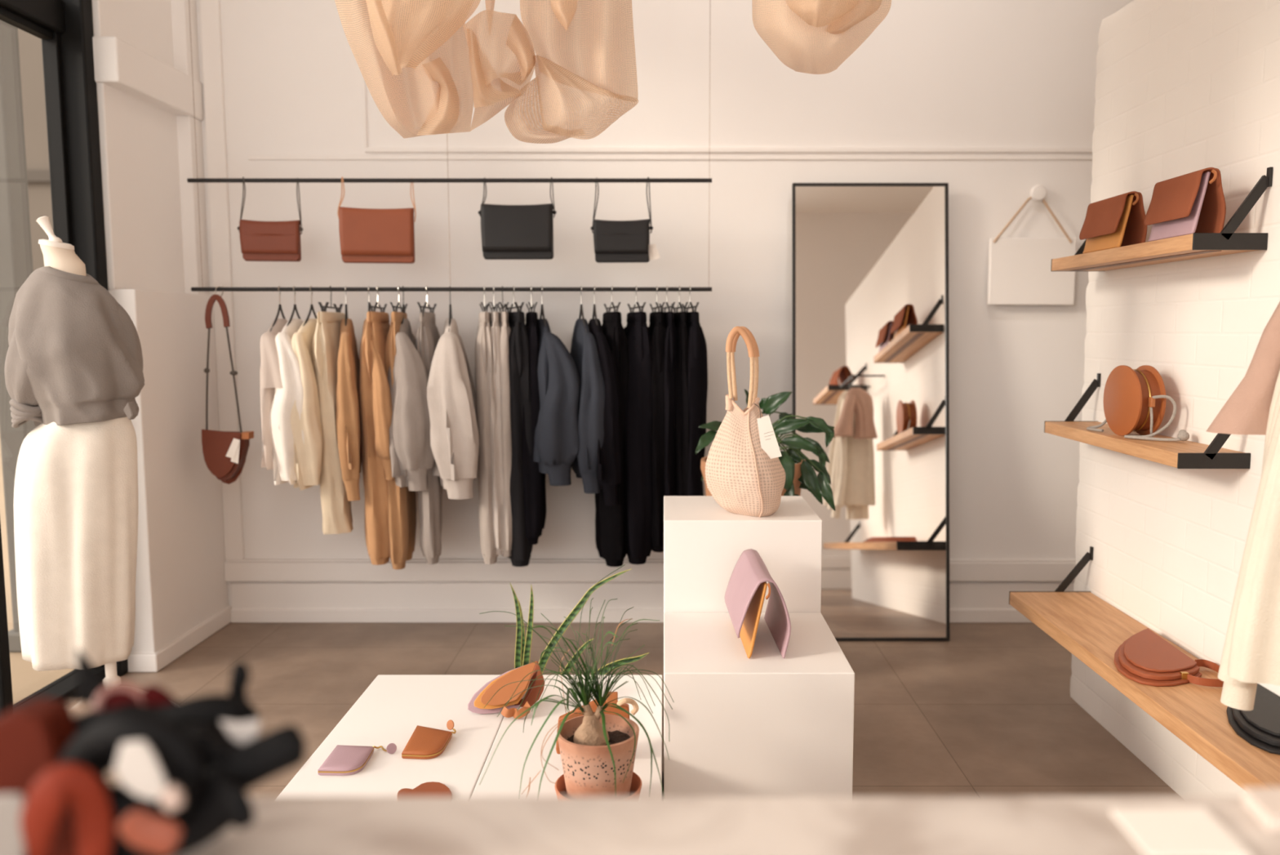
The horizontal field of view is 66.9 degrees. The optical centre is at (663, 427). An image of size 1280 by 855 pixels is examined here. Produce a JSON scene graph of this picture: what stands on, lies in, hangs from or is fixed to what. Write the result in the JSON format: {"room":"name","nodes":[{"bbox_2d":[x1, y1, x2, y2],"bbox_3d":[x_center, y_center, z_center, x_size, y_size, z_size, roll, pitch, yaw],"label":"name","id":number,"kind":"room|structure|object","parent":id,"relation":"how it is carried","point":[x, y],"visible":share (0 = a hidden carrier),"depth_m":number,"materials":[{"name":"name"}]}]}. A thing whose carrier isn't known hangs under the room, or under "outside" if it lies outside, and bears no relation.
{"room":"clothing store","nodes":[
{"label":"clothing store","id":0,"kind":"room"},
{"bbox_2d":[91,0,228,652],"bbox_3d":[-2.062,-0.890,3.850,0.235,3.600,0.640,0,6,0],"label":"wall","id":1,"kind":"structure","parent":0,"point":[180,583],"depth_m":3.81,"materials":[{"name":"white paint"}]},
{"bbox_2d":[0,0,128,715],"bbox_3d":[-2.118,-0.630,1.268,0.155,3.600,4.550,0,6,0],"label":"window","id":2,"kind":"structure","parent":1,"relation":"in","point":[64,28],"depth_m":3.43,"materials":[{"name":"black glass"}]},
{"bbox_2d":[92,36,203,120],"bbox_3d":[-2.002,-1.352,3.796,0.095,0.160,0.655,0,6,0],"label":"trim","id":3,"kind":"structure","parent":1,"relation":"attached to","point":[118,64],"depth_m":3.67,"materials":[{"name":"white paint"}]},
{"bbox_2d":[170,0,209,294],"bbox_3d":[-2.007,-1.638,4.041,0.085,2.150,0.110,0,6,0],"label":"trim","id":4,"kind":"structure","parent":1,"relation":"attached to","point":[183,61],"depth_m":4.06,"materials":[{"name":"white paint"}]},
{"bbox_2d":[311,311,353,533],"bbox_3d":[-1.342,-0.027,3.944,0.133,0.878,0.462,-1,6,-14],"label":"trousers","id":5,"kind":"object","parent":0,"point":[337,518],"visible":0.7,"depth_m":3.78,"materials":[{"name":"fabric"}]},
{"bbox_2d":[336,318,361,500],"bbox_3d":[-1.277,-0.086,3.939,0.126,0.706,0.549,-2,6,-16],"label":"sweatshirt","id":6,"kind":"object","parent":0,"point":[348,419],"visible":0.91,"depth_m":3.71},
{"bbox_2d":[358,311,390,564],"bbox_3d":[-1.155,0.039,3.945,0.136,1.008,0.470,-1,6,-8],"label":"trousers","id":7,"kind":"object","parent":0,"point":[377,328],"visible":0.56,"depth_m":3.80,"materials":[{"name":"fabric"}]},
{"bbox_2d":[384,311,416,569],"bbox_3d":[-1.070,0.048,3.952,0.102,1.028,0.400,-1,6,-8],"label":"trousers","id":8,"kind":"object","parent":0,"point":[402,502],"visible":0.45,"depth_m":3.84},
{"bbox_2d":[387,318,434,490],"bbox_3d":[-1.038,-0.107,3.942,0.179,0.666,0.590,-2,6,-17],"label":"sweatshirt","id":9,"kind":"object","parent":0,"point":[411,455],"visible":0.96,"depth_m":3.70,"materials":[{"name":"fabric"}]},
{"bbox_2d":[71,622,1179,795],"bbox_3d":[0.450,1.179,1.772,5.300,0.100,5.390,0,6,0],"label":"floor","id":10,"kind":"structure","parent":0,"point":[989,709],"depth_m":3.55,"materials":[{"name":"tile"}]},
{"bbox_2d":[35,216,120,684],"bbox_3d":[-1.798,0.174,3.015,0.359,1.638,0.375,0,6,0],"label":"mannequin","id":11,"kind":"object","parent":10,"relation":"on","point":[58,255],"visible":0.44,"depth_m":2.94,"materials":[{"name":"beige fabric"}]},
{"bbox_2d":[4,266,144,427],"bbox_3d":[-1.808,-0.251,2.990,0.369,0.494,0.322,-2,6,-15],"label":"sweater","id":12,"kind":"object","parent":11,"relation":"on","point":[74,353],"visible":0.99,"depth_m":2.88,"materials":[{"name":"fabric"}]},
{"bbox_2d":[13,416,137,671],"bbox_3d":[-1.830,0.335,3.046,0.331,0.803,0.334,5,8,40],"label":"skirt","id":13,"kind":"object","parent":11,"relation":"attached to","point":[76,486],"visible":0.84,"depth_m":2.93,"materials":[{"name":"white fabric"}]},
{"bbox_2d":[278,674,504,795],"bbox_3d":[-0.624,0.919,2.349,0.416,0.300,0.991,0,6,0],"label":"plinth","id":14,"kind":"object","parent":10,"relation":"on","point":[389,710],"visible":0.55,"depth_m":2.40,"materials":[{"name":"white paint"}]},
{"bbox_2d":[471,674,662,795],"bbox_3d":[-0.209,0.919,2.349,0.412,0.300,0.991,0,6,0],"label":"plinth","id":15,"kind":"object","parent":10,"relation":"on","point":[502,776],"visible":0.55,"depth_m":2.34,"materials":[{"name":"white paint"}]},
{"bbox_2d":[467,660,545,718],"bbox_3d":[-0.395,0.690,2.547,0.211,0.132,0.132,-4,7,-33],"label":"pouch","id":16,"kind":"object","parent":15,"relation":"on","point":[480,698],"visible":0.97,"depth_m":2.54,"materials":[{"name":"brown leather"}]},
{"bbox_2d":[555,771,641,795],"bbox_3d":[-0.134,0.769,2.007,0.180,0.067,0.180,0,6,0],"label":"saucer","id":17,"kind":"object","parent":15,"relation":"on","point":[636,784],"visible":0.23,"depth_m":2.03,"materials":[{"name":"ceramic"}]},
{"bbox_2d":[556,713,639,795],"bbox_3d":[-0.134,0.706,2.001,0.169,0.171,0.169,0,6,0],"label":"terracotta pot","id":18,"kind":"object","parent":17,"relation":"on","point":[588,770],"visible":0.61,"depth_m":1.94,"materials":[{"name":"ceramic"}]},
{"bbox_2d":[479,564,674,795],"bbox_3d":[-0.185,0.500,1.980,0.416,0.400,0.360,0,6,0],"label":"palm","id":19,"kind":"object","parent":18,"relation":"in","point":[591,731],"visible":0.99,"depth_m":1.98,"materials":[{"name":"green plant"}]},
{"bbox_2d":[182,795,1279,854],"bbox_3d":[-0.075,0.781,0.482,2.150,0.950,0.603,0,6,0],"label":"countertop","id":20,"kind":"structure","parent":10,"relation":"on","point":[282,824],"depth_m":0.69,"materials":[{"name":"stone"}]},
{"bbox_2d":[19,762,114,854],"bbox_3d":[-0.355,0.233,0.571,0.056,0.073,0.020,0,6,0],"label":"leather strap","id":21,"kind":"object","parent":20,"relation":"on","point":[74,785],"visible":1,"depth_m":0.57,"materials":[{"name":"leather"}]},
{"bbox_2d":[117,808,182,854],"bbox_3d":[-0.300,0.236,0.567,0.036,0.028,0.008,0,6,0],"label":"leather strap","id":22,"kind":"object","parent":20,"relation":"on","point":[144,830],"visible":1,"depth_m":0.56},
{"bbox_2d":[114,720,242,795],"bbox_3d":[-0.328,0.242,0.627,0.121,0.104,0.031,0,6,0],"label":"leather strap","id":23,"kind":"object","parent":20,"relation":"on","point":[213,742],"visible":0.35,"depth_m":0.61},
{"bbox_2d":[0,696,76,797],"bbox_3d":[-0.402,0.208,0.619,0.050,0.064,0.030,0,6,0],"label":"pouch","id":24,"kind":"object","parent":23,"relation":"on","point":[34,734],"visible":0.62,"depth_m":0.60,"materials":[{"name":"leather"}]},
{"bbox_2d":[74,693,250,733],"bbox_3d":[-0.338,0.200,0.639,0.126,0.043,0.020,-1,6,-9],"label":"leather strap","id":25,"kind":"object","parent":24,"relation":"on","point":[216,708],"visible":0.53,"depth_m":0.64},
{"bbox_2d":[111,774,247,854],"bbox_3d":[-0.304,0.244,0.598,0.098,0.061,0.016,0,6,0],"label":"leather strap","id":26,"kind":"object","parent":20,"relation":"on","point":[204,821],"visible":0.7,"depth_m":0.59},
{"bbox_2d":[57,714,205,807],"bbox_3d":[-0.331,0.207,0.596,0.099,0.062,0.017,1,6,6],"label":"leather strap","id":27,"kind":"object","parent":26,"relation":"on","point":[173,748],"visible":0.74,"depth_m":0.59,"materials":[{"name":"leather"}]},
{"bbox_2d":[87,766,199,827],"bbox_3d":[-0.319,0.225,0.588,0.076,0.038,0.017,0,6,0],"label":"leather strap","id":28,"kind":"object","parent":26,"relation":"on","point":[122,802],"visible":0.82,"depth_m":0.58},
{"bbox_2d":[113,739,167,800],"bbox_3d":[-0.310,0.203,0.575,0.032,0.038,0.003,0,6,0],"label":"tag","id":29,"kind":"object","parent":28,"relation":"on","point":[137,767],"visible":1,"depth_m":0.57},
{"bbox_2d":[204,724,306,790],"bbox_3d":[-0.275,0.224,0.614,0.094,0.064,0.019,-1,6,-12],"label":"leather strap","id":30,"kind":"object","parent":26,"relation":"on","point":[273,753],"visible":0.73,"depth_m":0.61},
{"bbox_2d":[1111,806,1252,854],"bbox_3d":[0.358,0.281,0.674,0.073,0.003,0.065,0,6,0],"label":"paper card","id":31,"kind":"object","parent":20,"relation":"on","point":[1186,830],"visible":1,"depth_m":0.67,"materials":[{"name":"paper"}]},
{"bbox_2d":[663,495,822,613],"bbox_3d":[0.226,0.622,2.978,0.448,0.765,0.408,0,6,0],"label":"plinth","id":32,"kind":"object","parent":10,"relation":"on","point":[704,541],"visible":0.46,"depth_m":2.75,"materials":[{"name":"white paint"}]},
{"bbox_2d":[705,325,785,516],"bbox_3d":[0.252,-0.023,2.844,0.234,0.544,0.211,4,7,37],"label":"tote bag","id":33,"kind":"object","parent":32,"relation":"on","point":[745,474],"visible":1,"depth_m":2.79,"materials":[{"name":"wicker"}]},
{"bbox_2d":[700,456,805,495],"bbox_3d":[0.328,0.530,3.571,0.384,0.829,0.384,0,6,0],"label":"planter","id":34,"kind":"object","parent":10,"relation":"on","point":[797,473],"visible":0.1,"depth_m":3.45,"materials":[{"name":"beige ceramic"}]},
{"bbox_2d":[695,389,835,510],"bbox_3d":[0.366,0.089,3.495,0.504,0.442,0.350,0,6,0],"label":"leafy plant","id":35,"kind":"object","parent":34,"relation":"in","point":[819,485],"visible":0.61,"depth_m":3.43,"materials":[{"name":"green plant"}]},
{"bbox_2d":[663,612,854,795],"bbox_3d":[0.226,0.800,2.540,0.448,0.500,0.489,0,6,0],"label":"plinth","id":36,"kind":"object","parent":10,"relation":"on","point":[765,723],"visible":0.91,"depth_m":2.29,"materials":[{"name":"white paint"}]},
{"bbox_2d":[724,548,791,657],"bbox_3d":[0.241,0.450,2.510,0.130,0.198,0.346,0,6,-2],"label":"clutch","id":37,"kind":"object","parent":36,"relation":"on","point":[745,592],"visible":1,"depth_m":2.46,"materials":[{"name":"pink leather"}]},
{"bbox_2d":[791,182,950,640],"bbox_3d":[0.875,-0.068,4.088,0.656,1.916,0.239,0,6,0],"label":"leaning mirror","id":38,"kind":"object","parent":10,"relation":"on","point":[870,260],"visible":0.83,"depth_m":4.08,"materials":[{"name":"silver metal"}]},
{"bbox_3d":[-0.382,0.922,3.088,0.190,0.144,0.190,0,6,0],"label":"pot","id":39,"kind":"object","parent":10,"relation":"on","visible":0},
{"bbox_2d":[510,568,648,674],"bbox_3d":[-0.262,0.693,3.047,0.441,0.510,0.060,1,6,6],"label":"snake plant","id":40,"kind":"object","parent":39,"relation":"in","point":[523,643],"visible":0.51,"depth_m":3.04,"materials":[{"name":"green plant"}]},
{"bbox_2d":[195,0,1133,605],"bbox_3d":[0.450,-0.928,4.228,5.300,3.600,0.120,0,6,0],"label":"wall","id":41,"kind":"structure","parent":0,"point":[933,73],"depth_m":4.16,"materials":[{"name":"white paint"}]},
{"bbox_2d":[199,0,244,559],"bbox_3d":[-1.905,-1.063,4.144,0.080,3.314,0.020,0,6,0],"label":"trim","id":42,"kind":"structure","parent":41,"relation":"attached to","point":[210,10],"depth_m":4.16,"materials":[{"name":"white paint"}]},
{"bbox_2d":[269,318,304,484],"bbox_3d":[-1.467,-0.121,3.936,0.180,0.637,0.592,-1,6,-8],"label":"sweatshirt","id":43,"kind":"object","parent":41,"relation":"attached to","point":[282,402],"visible":0.34,"depth_m":3.67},
{"bbox_2d":[290,318,322,489],"bbox_3d":[-1.397,-0.111,3.940,0.152,0.657,0.557,0,6,-2],"label":"sweatshirt","id":44,"kind":"object","parent":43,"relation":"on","point":[308,456],"visible":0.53,"depth_m":3.71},
{"bbox_2d":[224,558,1075,581],"bbox_3d":[0.527,0.634,4.308,4.945,0.096,0.034,0,6,0],"label":"trim","id":45,"kind":"structure","parent":41,"relation":"attached to","point":[245,569],"depth_m":4.29,"materials":[{"name":"white paint"}]},
{"bbox_2d":[230,582,1074,622],"bbox_3d":[0.535,0.782,4.326,4.930,0.178,0.028,0,6,0],"label":"baseboard","id":46,"kind":"structure","parent":41,"relation":"attached to","point":[251,602],"depth_m":4.32,"materials":[{"name":"white paint"}]},
{"bbox_2d":[248,155,1092,159],"bbox_3d":[0.613,-1.154,4.142,4.774,0.020,0.007,0,6,0],"label":"trim","id":47,"kind":"structure","parent":41,"relation":"attached to","point":[250,157],"depth_m":4.14,"materials":[{"name":"white paint"}]},
{"bbox_2d":[360,0,1092,152],"bbox_3d":[0.863,-1.943,4.060,4.274,1.546,0.012,0,6,0],"label":"trim","id":48,"kind":"structure","parent":41,"relation":"attached to","point":[366,149],"depth_m":4.13,"materials":[{"name":"white paint"}]},
{"bbox_2d":[1030,184,1047,201],"bbox_3d":[1.600,-0.999,4.137,0.072,0.072,0.047,0,6,0],"label":"peg","id":49,"kind":"object","parent":41,"relation":"attached to","point":[1038,193],"visible":1,"depth_m":4.12,"materials":[{"name":"white paint"}]},
{"bbox_2d":[986,196,1076,304],"bbox_3d":[1.583,-0.762,4.150,0.368,0.471,0.034,0,6,0],"label":"board","id":50,"kind":"object","parent":49,"relation":"hanging from","point":[1020,273],"visible":1,"depth_m":4.15,"materials":[{"name":"white paint"}]},
{"bbox_2d":[1070,0,1279,795],"bbox_3d":[1.550,-0.058,1.977,0.200,2.320,2.807,0,6,0],"label":"wall","id":51,"kind":"structure","parent":0,"point":[1183,86],"depth_m":2.72,"materials":[{"name":"white paint"}]},
{"bbox_2d":[1008,546,1279,787],"bbox_3d":[1.312,0.614,2.154,0.277,0.200,2.272,0,6,0],"label":"wall shelf","id":52,"kind":"object","parent":51,"relation":"attached to","point":[1089,627],"visible":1,"depth_m":2.43,"materials":[{"name":"brown wood"}]},
{"bbox_2d":[1114,627,1223,686],"bbox_3d":[1.307,0.609,2.610,0.253,0.029,0.426,0,6,0],"label":"bag","id":53,"kind":"object","parent":52,"relation":"on","point":[1144,657],"visible":0.88,"depth_m":2.51,"materials":[{"name":"orange leather"}]},
{"bbox_2d":[1226,683,1279,754],"bbox_3d":[1.382,0.648,2.214,0.253,0.029,0.426,0,6,0],"label":"bag","id":54,"kind":"object","parent":52,"relation":"on","point":[1260,726],"visible":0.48,"depth_m":2.14,"materials":[{"name":"black leather"}]},
{"bbox_2d":[1044,373,1250,468],"bbox_3d":[1.362,-0.039,2.804,0.179,0.198,0.856,0,6,0],"label":"wall shelf","id":55,"kind":"object","parent":51,"relation":"attached to","point":[1187,454],"visible":0.8,"depth_m":2.58,"materials":[{"name":"brown wood"}]},
{"bbox_2d":[1086,364,1189,440],"bbox_3d":[1.349,-0.076,2.769,0.128,0.202,0.357,0,6,-3],"label":"bag","id":56,"kind":"object","parent":55,"relation":"on","point":[1135,399],"visible":1,"depth_m":2.73,"materials":[{"name":"brown leather"}]},
{"bbox_2d":[1050,167,1272,271],"bbox_3d":[1.362,-0.565,2.742,0.179,0.194,0.868,0,6,0],"label":"wall shelf","id":57,"kind":"object","parent":51,"relation":"attached to","point":[1195,245],"visible":0.81,"depth_m":2.43,"materials":[{"name":"brown wood"}]},
{"bbox_2d":[1079,191,1147,253],"bbox_3d":[1.322,-0.598,2.844,0.090,0.156,0.257,0,6,0],"label":"clutch","id":58,"kind":"object","parent":57,"relation":"on","point":[1117,221],"visible":0.91,"depth_m":2.80,"materials":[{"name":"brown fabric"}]},
{"bbox_2d":[1144,167,1226,241],"bbox_3d":[1.322,-0.560,2.452,0.090,0.159,0.238,0,6,0],"label":"clutch","id":59,"kind":"object","parent":57,"relation":"on","point":[1194,202],"visible":0.97,"depth_m":2.41,"materials":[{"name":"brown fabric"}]},
{"bbox_3d":[0.400,-2.503,1.401,5.400,0.100,5.390,0,6,0],"label":"ceiling","id":60,"kind":"structure","parent":0,"visible":0},
{"bbox_2d":[186,0,711,182],"bbox_3d":[-0.847,-1.827,3.766,2.082,1.718,0.017,0,6,0],"label":"rail","id":61,"kind":"object","parent":60,"relation":"hanging from","point":[197,180],"visible":1,"depth_m":3.85,"materials":[{"name":"black metal"}]},
{"bbox_2d":[237,177,302,261],"bbox_3d":[-1.558,-0.827,3.847,0.251,0.332,0.066,-1,6,-7],"label":"crossbody bag","id":62,"kind":"object","parent":61,"relation":"hanging from","point":[260,241],"visible":1,"depth_m":3.83,"materials":[{"name":"orange leather"}]},
{"bbox_2d":[337,176,416,263],"bbox_3d":[-1.134,-0.824,3.848,0.302,0.339,0.066,-1,6,-7],"label":"crossbody bag","id":63,"kind":"object","parent":61,"relation":"hanging from","point":[381,236],"visible":1,"depth_m":3.83,"materials":[{"name":"orange leather"}]},
{"bbox_2d":[191,183,711,291],"bbox_3d":[-0.849,-0.761,3.873,2.090,0.431,0.017,0,6,0],"label":"rail","id":64,"kind":"object","parent":61,"relation":"hanging from","point":[193,289],"visible":1,"depth_m":3.89,"materials":[{"name":"black metal"}]},
{"bbox_2d":[201,285,253,484],"bbox_3d":[-1.744,-0.166,3.879,0.187,0.801,0.113,0,6,0],"label":"bag","id":65,"kind":"object","parent":64,"relation":"hanging from","point":[224,452],"visible":1,"depth_m":3.86,"materials":[{"name":"brown leather"}]},
{"bbox_2d":[417,285,436,316],"bbox_3d":[-0.950,-0.507,3.899,0.036,0.125,0.300,0,6,-5],"label":"hanger","id":66,"kind":"object","parent":64,"relation":"hanging from","point":[424,306],"visible":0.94,"depth_m":3.88,"materials":[{"name":"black metal"}]},
{"bbox_2d":[415,311,442,564],"bbox_3d":[-0.955,0.038,3.949,0.102,1.008,0.362,-1,6,-5],"label":"trousers","id":67,"kind":"object","parent":66,"relation":"hanging from","point":[428,336],"visible":0.54,"depth_m":3.85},
{"bbox_2d":[448,285,452,332],"bbox_3d":[-0.857,-0.471,3.902,0.009,0.197,0.334,-1,6,-10],"label":"hanger","id":68,"kind":"object","parent":64,"relation":"hanging from","point":[450,304],"visible":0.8,"depth_m":3.88,"materials":[{"name":"black metal"}]},
{"bbox_2d":[426,318,479,498],"bbox_3d":[-0.852,-0.092,3.942,0.208,0.696,0.618,-1,6,-10],"label":"sweatshirt","id":69,"kind":"object","parent":68,"relation":"hanging from","point":[451,388],"visible":0.99,"depth_m":3.68,"materials":[{"name":"fabric"}]},
{"bbox_2d":[479,285,489,311],"bbox_3d":[-0.719,-0.507,3.899,0.036,0.125,0.300,-1,6,-12],"label":"hanger","id":70,"kind":"object","parent":64,"relation":"hanging from","point":[485,308],"visible":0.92,"depth_m":3.90,"materials":[{"name":"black metal"}]},
{"bbox_2d":[475,311,498,564],"bbox_3d":[-0.712,0.038,3.951,0.099,1.008,0.364,-1,6,-12],"label":"trousers","id":71,"kind":"object","parent":70,"relation":"hanging from","point":[483,344],"visible":0.76,"depth_m":3.81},
{"bbox_2d":[488,285,499,311],"bbox_3d":[-0.681,-0.507,3.899,0.036,0.125,0.300,-1,6,-12],"label":"hanger","id":72,"kind":"object","parent":64,"relation":"hanging from","point":[494,306],"visible":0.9,"depth_m":3.81,"materials":[{"name":"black metal"}]},
{"bbox_2d":[489,311,503,554],"bbox_3d":[-0.682,0.017,3.958,0.096,0.968,0.376,-2,6,-16],"label":"trousers","id":73,"kind":"object","parent":72,"relation":"hanging from","point":[495,430],"visible":0.5,"depth_m":3.80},
{"bbox_2d":[497,285,508,311],"bbox_3d":[-0.646,-0.507,3.899,0.036,0.125,0.300,-1,6,-12],"label":"hanger","id":74,"kind":"object","parent":64,"relation":"hanging from","point":[501,304],"visible":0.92,"depth_m":3.80,"materials":[{"name":"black metal"}]},
{"bbox_2d":[498,311,512,556],"bbox_3d":[-0.649,0.022,3.956,0.092,0.978,0.371,-1,6,-12],"label":"trousers","id":75,"kind":"object","parent":74,"relation":"hanging from","point":[505,509],"visible":0.58,"depth_m":3.79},
{"bbox_2d":[505,285,524,311],"bbox_3d":[-0.600,-0.507,3.899,0.036,0.125,0.300,-2,6,-18],"label":"hanger","id":76,"kind":"object","parent":64,"relation":"hanging from","point":[518,309],"visible":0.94,"depth_m":3.88,"materials":[{"name":"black metal"}]},
{"bbox_2d":[506,311,533,566],"bbox_3d":[-0.600,0.043,3.950,0.134,1.018,0.385,-2,6,-18],"label":"trousers","id":77,"kind":"object","parent":76,"relation":"hanging from","point":[518,340],"visible":0.59,"depth_m":3.79,"materials":[{"name":"fabric"}]},
{"bbox_2d":[525,285,537,312],"bbox_3d":[-0.530,-0.507,3.899,0.036,0.125,0.300,-1,6,-10],"label":"hanger","id":78,"kind":"object","parent":64,"relation":"hanging from","point":[531,307],"visible":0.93,"depth_m":3.80,"materials":[{"name":"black metal"}]},
{"bbox_2d":[522,311,546,544],"bbox_3d":[-0.530,-0.002,3.951,0.107,0.928,0.352,-1,6,-10],"label":"trousers","id":79,"kind":"object","parent":78,"relation":"hanging from","point":[534,481],"visible":0.69,"depth_m":3.83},
{"bbox_2d":[539,285,546,325],"bbox_3d":[-0.487,-0.471,3.902,0.009,0.197,0.334,-1,6,-14],"label":"hanger","id":80,"kind":"object","parent":64,"relation":"hanging from","point":[542,313],"visible":0.7,"depth_m":3.89,"materials":[{"name":"metal"}]},
{"bbox_2d":[533,318,581,485],"bbox_3d":[-0.460,-0.117,3.948,0.199,0.646,0.597,-1,6,-14],"label":"sweatshirt","id":81,"kind":"object","parent":80,"relation":"hanging from","point":[556,446],"visible":0.78,"depth_m":3.69,"materials":[{"name":"fabric"}]},
{"bbox_2d":[578,285,586,332],"bbox_3d":[-0.329,-0.471,3.902,0.009,0.197,0.334,-1,6,-12],"label":"hanger","id":82,"kind":"object","parent":64,"relation":"hanging from","point":[581,313],"visible":0.77,"depth_m":3.88,"materials":[{"name":"metal"}]},
{"bbox_2d":[570,318,604,493],"bbox_3d":[-0.312,-0.102,3.946,0.143,0.676,0.573,-1,6,-9],"label":"sweatshirt","id":83,"kind":"object","parent":82,"relation":"hanging from","point":[584,348],"visible":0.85,"depth_m":3.69,"materials":[{"name":"fabric"}]},
{"bbox_2d":[591,285,598,324],"bbox_3d":[-0.276,-0.471,3.902,0.009,0.197,0.334,-1,6,-10],"label":"hanger","id":84,"kind":"object","parent":64,"relation":"hanging from","point":[594,313],"visible":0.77,"depth_m":3.89,"materials":[{"name":"metal"}]},
{"bbox_2d":[588,318,622,506],"bbox_3d":[-0.255,-0.077,3.943,0.129,0.726,0.556,-1,6,-10],"label":"sweatshirt","id":85,"kind":"object","parent":84,"relation":"hanging from","point":[610,455],"visible":0.58,"depth_m":3.71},
{"bbox_2d":[603,285,620,311],"bbox_3d":[-0.206,-0.507,3.899,0.036,0.125,0.300,-1,6,-10],"label":"hanger","id":86,"kind":"object","parent":64,"relation":"hanging from","point":[612,306],"visible":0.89,"depth_m":3.88,"materials":[{"name":"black metal"}]},
{"bbox_2d":[594,311,629,566],"bbox_3d":[-0.210,0.043,3.950,0.136,1.018,0.400,-1,6,-10],"label":"trousers","id":87,"kind":"object","parent":86,"relation":"hanging from","point":[611,522],"visible":0.54,"depth_m":3.83,"materials":[{"name":"fabric"}]},
{"bbox_2d":[626,285,645,311],"bbox_3d":[-0.108,-0.507,3.899,0.036,0.125,0.300,-1,6,-10],"label":"hanger","id":88,"kind":"object","parent":64,"relation":"hanging from","point":[635,306],"visible":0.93,"depth_m":3.88,"materials":[{"name":"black metal"}]},
{"bbox_2d":[623,311,653,564],"bbox_3d":[-0.109,0.038,3.953,0.133,1.008,0.381,-1,6,-10],"label":"trousers","id":89,"kind":"object","parent":88,"relation":"hanging from","point":[638,460],"visible":0.83,"depth_m":3.81,"materials":[{"name":"fabric"}]},
{"bbox_2d":[648,285,664,311],"bbox_3d":[-0.025,-0.507,3.899,0.036,0.125,0.300,-1,6,-6],"label":"hanger","id":90,"kind":"object","parent":64,"relation":"hanging from","point":[657,306],"visible":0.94,"depth_m":3.88,"materials":[{"name":"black metal"}]},
{"bbox_2d":[648,311,666,551],"bbox_3d":[-0.026,0.013,3.956,0.114,0.958,0.391,-1,6,-10],"label":"trousers","id":91,"kind":"object","parent":90,"relation":"hanging from","point":[657,328],"visible":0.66,"depth_m":3.79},
{"bbox_2d":[671,285,688,312],"bbox_3d":[0.065,-0.507,3.899,0.036,0.125,0.300,-1,6,-6],"label":"hanger","id":92,"kind":"object","parent":64,"relation":"hanging from","point":[679,306],"visible":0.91,"depth_m":3.79,"materials":[{"name":"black metal"}]},
{"bbox_2d":[674,311,689,495],"bbox_3d":[0.071,0.013,3.949,0.099,0.958,0.381,-1,6,-6],"label":"trousers","id":93,"kind":"object","parent":92,"relation":"hanging from","point":[682,413],"visible":0.41,"depth_m":3.78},
{"bbox_2d":[681,285,698,311],"bbox_3d":[0.108,-0.507,3.899,0.036,0.125,0.300,-1,6,-6],"label":"hanger","id":94,"kind":"object","parent":64,"relation":"hanging from","point":[690,305],"visible":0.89,"depth_m":3.85,"materials":[{"name":"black metal"}]},
{"bbox_2d":[686,311,707,495],"bbox_3d":[0.103,0.018,3.955,0.125,0.968,0.396,-1,6,-6],"label":"trousers","id":95,"kind":"object","parent":94,"relation":"hanging from","point":[697,346],"visible":0.44,"depth_m":3.78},
{"bbox_2d":[478,177,556,259],"bbox_3d":[-0.577,-0.831,3.847,0.311,0.324,0.066,0,6,1],"label":"crossbody bag","id":96,"kind":"object","parent":61,"relation":"hanging from","point":[508,232],"visible":1,"depth_m":3.82,"materials":[{"name":"black leather"}]},
{"bbox_2d":[590,177,660,262],"bbox_3d":[-0.149,-0.825,3.847,0.278,0.336,0.066,0,6,3],"label":"crossbody bag","id":97,"kind":"object","parent":61,"relation":"hanging from","point":[614,241],"visible":1,"depth_m":3.83,"materials":[{"name":"black leather"}]},
{"bbox_2d":[334,0,638,143],"bbox_3d":[-0.414,-1.562,2.011,0.721,1.884,0.363,0,6,0],"label":"pendant lamp","id":98,"kind":"object","parent":60,"relation":"hanging from","point":[380,12],"visible":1,"depth_m":2.12,"materials":[{"name":"fabric"}]},
{"bbox_2d":[751,0,891,74],"bbox_3d":[0.364,-1.640,2.009,0.320,1.729,0.315,0,6,0],"label":"pendant lamp","id":99,"kind":"object","parent":60,"relation":"hanging from","point":[841,8],"visible":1,"depth_m":2.06,"materials":[{"name":"fabric"}]},
{"bbox_3d":[1.240,-0.301,1.839,0.094,0.197,0.008,0,6,0],"label":"hanger","id":100,"kind":"object","parent":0,"visible":0},
{"bbox_2d":[1206,302,1279,435],"bbox_3d":[1.234,-0.143,1.879,0.321,0.331,0.101,1,6,7],"label":"taupe top","id":101,"kind":"object","parent":100,"relation":"hanging from","point":[1246,411],"visible":0.91,"depth_m":1.86,"materials":[{"name":"fabric"}]},
{"bbox_3d":[1.240,-0.289,1.720,0.094,0.197,0.008,0,6,0],"label":"hanger","id":102,"kind":"object","parent":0,"visible":0},
{"bbox_2d":[1217,370,1279,710],"bbox_3d":[1.221,0.128,1.771,0.326,0.850,0.180,2,6,21],"label":"skirt","id":103,"kind":"object","parent":102,"relation":"hanging from","point":[1251,655],"visible":1,"depth_m":1.76,"materials":[{"name":"fabric"}]},
{"label":"outside","id":104,"kind":"structure","parent":0,"visible":0},
{"bbox_2d":[0,440,74,704],"bbox_3d":[-21.100,0.622,7.601,37.800,0.120,65.000,0,6,0],"label":"pavement","id":105,"kind":"structure","parent":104,"point":[25,680],"depth_m":3.80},
{"bbox_2d":[0,20,36,651],"bbox_3d":[-2.640,-1.332,3.846,0.160,4.520,0.180,0,6,0],"label":"window","id":106,"kind":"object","parent":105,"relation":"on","point":[15,243],"visible":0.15,"depth_m":3.88,"materials":[{"name":"glass"}]},
{"bbox_2d":[17,28,53,271],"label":"window","id":107,"kind":"structure","parent":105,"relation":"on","point":[30,50],"depth_m":17.05,"materials":[{"name":"glass"}]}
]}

